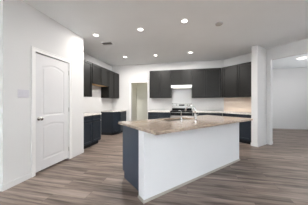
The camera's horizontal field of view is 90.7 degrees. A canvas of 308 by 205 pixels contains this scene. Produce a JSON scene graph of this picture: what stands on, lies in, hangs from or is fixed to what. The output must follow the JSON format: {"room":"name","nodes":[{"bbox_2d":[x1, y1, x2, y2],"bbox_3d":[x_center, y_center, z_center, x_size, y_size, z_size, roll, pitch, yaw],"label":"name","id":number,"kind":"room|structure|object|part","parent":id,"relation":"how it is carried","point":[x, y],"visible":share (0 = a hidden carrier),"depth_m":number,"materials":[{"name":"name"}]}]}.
{"room":"kitchen","nodes":[
{"label":"kitchen","id":0,"kind":"room"},
{"bbox_2d":[0,0,83,184],"bbox_3d":[-2.930,-0.175,3.095,2.160,2.750,1.645,0,0,12],"label":"wall","id":1,"kind":"structure","parent":0,"point":[23,26],"depth_m":2.31,"materials":[{"name":"paint"}]},
{"bbox_2d":[18,89,28,97],"bbox_3d":[-1.988,-0.135,2.320,0.011,0.120,0.166,0,0,12],"label":"light switch","id":2,"kind":"object","parent":1,"relation":"attached to","point":[21,93],"visible":1,"depth_m":2.31,"materials":[{"name":"white plastic"}]},
{"bbox_2d":[0,149,83,191],"bbox_3d":[-2.925,1.160,3.087,2.172,0.080,1.657,0,0,12],"label":"baseboard","id":3,"kind":"structure","parent":1,"relation":"attached to","point":[6,186],"depth_m":2.24,"materials":[{"name":"paint"}]},
{"bbox_2d":[31,46,71,176],"bbox_3d":[-1.924,0.150,2.869,0.142,2.100,0.870,0,0,12],"label":"trim","id":4,"kind":"structure","parent":1,"relation":"attached to","point":[34,50],"depth_m":2.49,"materials":[{"name":"paint"}]},
{"bbox_2d":[36,53,68,171],"bbox_3d":[-1.859,0.170,2.856,0.108,1.980,0.726,0,0,12],"label":"door","id":5,"kind":"structure","parent":1,"relation":"in","point":[52,75],"depth_m":2.81,"materials":[{"name":"paint"}]},
{"bbox_2d":[84,53,111,114],"bbox_3d":[-2.113,-0.175,5.209,0.120,2.750,2.835,0,0,12],"label":"wall","id":6,"kind":"structure","parent":0,"point":[94,104],"depth_m":5.34,"materials":[{"name":"paint"}]},
{"bbox_2d":[84,60,91,96],"bbox_3d":[-2.102,-0.685,4.196,0.326,1.030,0.840,0,0,12],"label":"upper cabinet","id":7,"kind":"object","parent":6,"relation":"attached to","point":[87,65],"visible":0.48,"depth_m":4.37,"materials":[{"name":"grey paint"}]},
{"bbox_2d":[92,63,108,86],"bbox_3d":[-1.906,-0.888,5.098,0.326,0.624,0.995,0,0,12],"label":"upper cabinet","id":8,"kind":"object","parent":6,"relation":"attached to","point":[100,75],"visible":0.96,"depth_m":5.00,"materials":[{"name":"grey paint"}]},
{"bbox_3d":[-1.808,-0.890,4.822,0.019,0.592,0.478,0,0,12],"label":"door","id":9,"kind":"part","parent":8,"relation":"part of","materials":[{"name":"grey paint"}]},
{"bbox_3d":[-1.703,-0.890,5.308,0.019,0.592,0.478,0,0,12],"label":"door","id":10,"kind":"part","parent":8,"relation":"part of","materials":[{"name":"grey paint"}]},
{"bbox_2d":[101,70,118,97],"bbox_3d":[-1.708,-0.685,6.007,0.326,1.030,0.855,0,0,12],"label":"upper cabinet","id":11,"kind":"object","parent":6,"relation":"attached to","point":[112,91],"visible":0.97,"depth_m":5.81,"materials":[{"name":"grey paint"}]},
{"bbox_3d":[-1.604,-0.685,5.765,0.019,1.002,0.408,0,0,12],"label":"door","id":12,"kind":"part","parent":11,"relation":"part of","materials":[{"name":"grey paint"}]},
{"bbox_3d":[-1.513,-0.685,6.183,0.019,1.002,0.408,0,0,12],"label":"door","id":13,"kind":"part","parent":11,"relation":"part of","materials":[{"name":"grey paint"}]},
{"bbox_2d":[132,83,146,120],"bbox_3d":[-0.191,-0.175,6.734,1.670,2.750,0.960,0,0,12],"label":"wall","id":14,"kind":"structure","parent":0,"point":[139,90],"depth_m":7.17,"materials":[{"name":"paint"}]},
{"bbox_2d":[0,128,307,204],"bbox_3d":[1.114,1.250,1.830,10.840,0.100,12.290,0,0,12],"label":"floor","id":15,"kind":"structure","parent":0,"point":[276,173],"depth_m":2.28,"materials":[{"name":"brown wood"}]},
{"bbox_2d":[84,114,100,148],"bbox_3d":[-1.960,0.775,4.166,0.616,0.850,0.840,0,0,12],"label":"base cabinet","id":16,"kind":"object","parent":15,"relation":"on","point":[92,124],"visible":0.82,"depth_m":4.11,"materials":[{"name":"blue paint"}]},
{"bbox_3d":[-1.713,0.438,3.897,0.019,0.135,0.400,0,0,12],"label":"drawer","id":17,"kind":"part","parent":16,"relation":"part of","materials":[{"name":"blue paint"}]},
{"bbox_3d":[-1.713,0.805,3.897,0.019,0.550,0.400,0,0,12],"label":"door","id":18,"kind":"part","parent":16,"relation":"part of","materials":[{"name":"blue paint"}]},
{"bbox_2d":[84,113,101,116],"bbox_3d":[-1.955,0.330,4.172,0.622,0.037,0.855,0,0,12],"label":"countertop","id":19,"kind":"structure","parent":16,"relation":"on","point":[85,114],"depth_m":4.25,"materials":[{"name":"stone"}]},
{"bbox_3d":[-1.623,0.438,4.308,0.019,0.135,0.400,0,0,12],"label":"drawer","id":20,"kind":"part","parent":16,"relation":"part of","materials":[{"name":"blue paint"}]},
{"bbox_3d":[-1.623,0.805,4.308,0.019,0.550,0.400,0,0,12],"label":"door","id":21,"kind":"part","parent":16,"relation":"part of","materials":[{"name":"blue paint"}]},
{"bbox_2d":[101,111,125,134],"bbox_3d":[-1.552,0.775,5.973,0.646,0.850,0.855,0,0,12],"label":"base cabinet","id":22,"kind":"object","parent":15,"relation":"on","point":[109,120],"visible":0.88,"depth_m":5.60,"materials":[{"name":"blue paint"}]},
{"bbox_2d":[101,110,126,111],"bbox_3d":[-1.548,0.330,5.965,0.657,0.037,0.872,0,0,12],"label":"countertop","id":23,"kind":"structure","parent":22,"relation":"on","point":[105,110],"depth_m":5.91,"materials":[{"name":"stone"}]},
{"bbox_3d":[-1.382,0.725,5.637,0.019,0.710,0.298,0,0,40],"label":"door","id":24,"kind":"part","parent":22,"relation":"part of","materials":[{"name":"blue paint"}]},
{"bbox_3d":[-1.216,0.805,6.041,0.019,0.550,0.540,0,0,12],"label":"door","id":25,"kind":"part","parent":22,"relation":"part of","materials":[{"name":"blue paint"}]},
{"bbox_2d":[148,112,169,118],"bbox_3d":[0.232,0.775,5.710,0.800,0.850,0.616,0,0,12],"label":"base cabinet","id":26,"kind":"object","parent":15,"relation":"on","point":[151,115],"visible":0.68,"depth_m":5.42,"materials":[{"name":"blue paint"}]},
{"bbox_3d":[-0.027,0.438,5.461,0.380,0.135,0.019,0,0,12],"label":"drawer","id":27,"kind":"part","parent":26,"relation":"part of","materials":[{"name":"blue paint"}]},
{"bbox_2d":[147,110,171,111],"bbox_3d":[0.224,0.330,5.708,0.815,0.037,0.622,0,0,12],"label":"countertop","id":28,"kind":"structure","parent":26,"relation":"on","point":[150,110],"depth_m":5.49,"materials":[{"name":"stone"}]},
{"bbox_3d":[0.364,0.438,5.376,0.380,0.135,0.019,0,0,12],"label":"drawer","id":29,"kind":"part","parent":26,"relation":"part of","materials":[{"name":"blue paint"}]},
{"bbox_2d":[170,103,191,117],"bbox_3d":[0.994,0.613,5.498,0.752,1.175,0.682,0,0,12],"label":"stove","id":30,"kind":"object","parent":15,"relation":"on","point":[176,107],"visible":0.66,"depth_m":5.69,"materials":[{"name":"silver metal"}]},
{"bbox_2d":[170,110,191,112],"bbox_3d":[0.998,0.321,5.514,0.752,0.037,0.600,0,0,12],"label":"cooktop","id":31,"kind":"object","parent":30,"relation":"in","point":[173,111],"depth_m":5.27,"materials":[{"name":"black metal"}]},
{"bbox_2d":[123,120,239,203],"bbox_3d":[0.609,0.775,2.802,2.352,0.850,0.786,0,0,-35],"label":"kitchen island","id":32,"kind":"object","parent":15,"relation":"on","point":[156,166],"visible":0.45,"depth_m":2.21,"materials":[{"name":"paint"}]},
{"bbox_3d":[-0.324,0.775,2.228,0.014,0.850,0.634,0,0,-35],"label":"panel","id":33,"kind":"part","parent":32,"relation":"part of","materials":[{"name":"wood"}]},
{"bbox_2d":[118,115,252,134],"bbox_3d":[0.678,0.330,2.713,2.350,0.037,1.040,0,0,-35],"label":"island countertop","id":34,"kind":"structure","parent":32,"relation":"on","point":[152,126],"depth_m":2.25,"materials":[{"name":"beige stone"}]},
{"bbox_2d":[184,105,198,119],"bbox_3d":[0.693,0.179,2.817,0.266,0.264,0.112,0,0,18],"label":"faucet","id":35,"kind":"object","parent":34,"relation":"on","point":[195,114],"visible":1,"depth_m":2.77,"materials":[{"name":"silver metal"}]},
{"bbox_3d":[0.672,0.134,2.831,0.229,0.174,0.036,0,0,37],"label":"spout","id":36,"kind":"part","parent":35,"relation":"part of","materials":[{"name":"silver metal"}]},
{"bbox_3d":[0.794,1.186,2.541,2.352,0.028,0.146,0,0,-35],"label":"shoe molding","id":37,"kind":"part","parent":32,"relation":"part of","materials":[{"name":"white wood"}]},
{"bbox_2d":[192,112,221,115],"bbox_3d":[1.839,0.775,5.361,0.930,0.850,0.616,0,0,12],"label":"base cabinet","id":38,"kind":"object","parent":15,"relation":"on","point":[215,114],"visible":0.2,"depth_m":5.05,"materials":[{"name":"blue paint"}]},
{"bbox_2d":[192,111,250,114],"bbox_3d":[2.280,0.330,5.104,2.112,0.037,0.975,0,0,33],"label":"countertop","id":39,"kind":"structure","parent":38,"relation":"on","point":[228,112],"depth_m":4.98,"materials":[{"name":"stone"}]},
{"bbox_2d":[223,113,250,143],"bbox_3d":[2.707,0.775,4.751,0.539,0.850,0.862,0,0,-33],"label":"base cabinet","id":40,"kind":"object","parent":15,"relation":"on","point":[244,127],"visible":0.36,"depth_m":4.42,"materials":[{"name":"blue paint"}]},
{"bbox_3d":[2.610,0.438,4.421,0.019,0.135,0.391,0,0,-33],"label":"drawer","id":41,"kind":"part","parent":40,"relation":"part of","materials":[{"name":"blue paint"}]},
{"bbox_3d":[2.610,0.805,4.421,0.019,0.550,0.391,0,0,-33],"label":"door","id":42,"kind":"part","parent":40,"relation":"part of","materials":[{"name":"blue paint"}]},
{"bbox_2d":[23,0,307,68],"bbox_3d":[1.114,-1.610,1.830,10.840,0.120,12.290,0,0,12],"label":"ceiling","id":43,"kind":"structure","parent":0,"point":[246,24],"depth_m":3.10,"materials":[{"name":"paint"}]},
{"bbox_2d":[99,41,114,44],"bbox_3d":[-1.231,-1.543,3.980,0.340,0.014,0.200,0,0,8],"label":"ceiling vent","id":44,"kind":"object","parent":43,"relation":"in","point":[111,42],"visible":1,"depth_m":3.97,"materials":[{"name":"metal"}]},
{"bbox_2d":[296,56,306,59],"bbox_3d":[5.040,-1.512,5.194,0.280,0.076,0.280,0,0,12],"label":"ceiling lamp","id":45,"kind":"object","parent":43,"relation":"attached to","point":[300,57],"visible":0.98,"depth_m":5.13,"materials":[{"name":"paint"}]},
{"bbox_2d":[112,60,223,120],"bbox_3d":[0.496,-0.175,6.032,4.630,2.750,0.120,0,0,12],"label":"wall","id":46,"kind":"structure","parent":0,"point":[141,72],"depth_m":6.06,"materials":[{"name":"paint"}]},
{"bbox_2d":[129,81,148,120],"bbox_3d":[-0.608,0.160,6.202,0.830,2.080,0.016,0,0,12],"label":"trim","id":47,"kind":"structure","parent":46,"relation":"attached to","point":[130,82],"depth_m":6.24,"materials":[{"name":"paint"}]},
{"bbox_2d":[150,70,171,97],"bbox_3d":[0.260,-0.685,5.842,0.810,1.030,0.346,0,0,12],"label":"upper cabinet","id":48,"kind":"object","parent":46,"relation":"attached to","point":[160,81],"visible":0.98,"depth_m":5.67,"materials":[{"name":"grey paint"}]},
{"bbox_3d":[0.028,-0.685,5.725,0.385,1.002,0.019,0,0,12],"label":"door","id":49,"kind":"part","parent":48,"relation":"part of","materials":[{"name":"grey paint"}]},
{"bbox_3d":[0.424,-0.685,5.639,0.385,1.002,0.019,0,0,12],"label":"door","id":50,"kind":"part","parent":48,"relation":"part of","materials":[{"name":"grey paint"}]},
{"bbox_2d":[171,69,191,84],"bbox_3d":[1.025,-0.912,5.676,0.748,0.575,0.346,0,0,12],"label":"upper cabinet","id":51,"kind":"object","parent":46,"relation":"attached to","point":[183,76],"visible":0.89,"depth_m":5.51,"materials":[{"name":"grey paint"}]},
{"bbox_3d":[0.807,-0.912,5.556,0.354,0.547,0.019,0,0,12],"label":"door","id":52,"kind":"part","parent":51,"relation":"part of","materials":[{"name":"grey paint"}]},
{"bbox_2d":[171,85,191,88],"bbox_3d":[1.017,-0.568,5.625,0.740,0.104,0.434,0,0,12],"label":"range hood","id":53,"kind":"object","parent":51,"relation":"attached to","point":[172,86],"visible":1,"depth_m":5.44,"materials":[{"name":"white metal"}]},
{"bbox_3d":[1.173,-0.912,5.476,0.354,0.547,0.019,0,0,12],"label":"door","id":54,"kind":"part","parent":51,"relation":"part of","materials":[{"name":"grey paint"}]},
{"bbox_2d":[172,89,190,102],"bbox_3d":[1.064,-0.115,5.843,0.730,0.780,0.007,0,0,12],"label":"backsplash","id":55,"kind":"structure","parent":46,"relation":"attached to","point":[178,95],"depth_m":5.84,"materials":[{"name":"white tile"}]},
{"bbox_2d":[192,68,220,97],"bbox_3d":[1.874,-0.685,5.491,0.985,1.030,0.346,0,0,12],"label":"upper cabinet","id":56,"kind":"object","parent":46,"relation":"attached to","point":[206,82],"visible":0.99,"depth_m":5.33,"materials":[{"name":"grey paint"}]},
{"bbox_3d":[1.599,-0.685,5.384,0.472,1.002,0.019,0,0,12],"label":"door","id":57,"kind":"part","parent":56,"relation":"part of","materials":[{"name":"grey paint"}]},
{"bbox_3d":[2.080,-0.685,5.279,0.472,1.002,0.019,0,0,12],"label":"door","id":58,"kind":"part","parent":56,"relation":"part of","materials":[{"name":"grey paint"}]},
{"bbox_2d":[224,39,307,143],"bbox_3d":[4.151,-0.175,2.620,0.682,2.750,6.647,0,0,-33],"label":"wall","id":59,"kind":"structure","parent":0,"point":[261,59],"depth_m":4.23,"materials":[{"name":"paint"}]},
{"bbox_2d":[222,62,250,97],"bbox_3d":[2.741,-0.685,4.877,0.346,1.030,1.037,0,0,-33],"label":"upper cabinet","id":60,"kind":"object","parent":59,"relation":"attached to","point":[236,79],"visible":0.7,"depth_m":4.78,"materials":[{"name":"grey paint"}]},
{"bbox_3d":[2.481,-0.685,4.978,0.019,1.002,0.476,0,0,-33],"label":"door","id":61,"kind":"part","parent":60,"relation":"part of","materials":[{"name":"grey paint"}]},
{"bbox_3d":[2.749,-0.685,4.561,0.019,1.002,0.476,0,0,-33],"label":"door","id":62,"kind":"part","parent":60,"relation":"part of","materials":[{"name":"grey paint"}]},
{"bbox_2d":[224,97,250,111],"bbox_3d":[2.844,0.070,5.030,0.011,0.477,1.138,0,0,-33],"label":"backsplash","id":63,"kind":"structure","parent":59,"relation":"attached to","point":[239,104],"depth_m":5.07,"materials":[{"name":"beige tile"}]},
{"bbox_2d":[251,141,272,146],"bbox_3d":[4.663,1.160,2.290,0.681,0.080,5.500,0,0,-39],"label":"baseboard","id":64,"kind":"structure","parent":59,"relation":"attached to","point":[266,142],"depth_m":4.22,"materials":[{"name":"paint"}]},
{"bbox_2d":[273,68,307,127],"bbox_3d":[5.337,-0.175,7.140,4.600,2.750,0.120,0,0,12],"label":"wall","id":65,"kind":"structure","parent":0,"point":[290,85],"depth_m":6.89,"materials":[{"name":"paint"}]},
{"bbox_2d":[273,127,307,129],"bbox_3d":[5.381,1.160,7.063,4.480,0.080,0.012,0,0,12],"label":"baseboard","id":66,"kind":"structure","parent":65,"relation":"attached to","point":[273,127],"depth_m":6.89,"materials":[{"name":"paint"}]}
]}

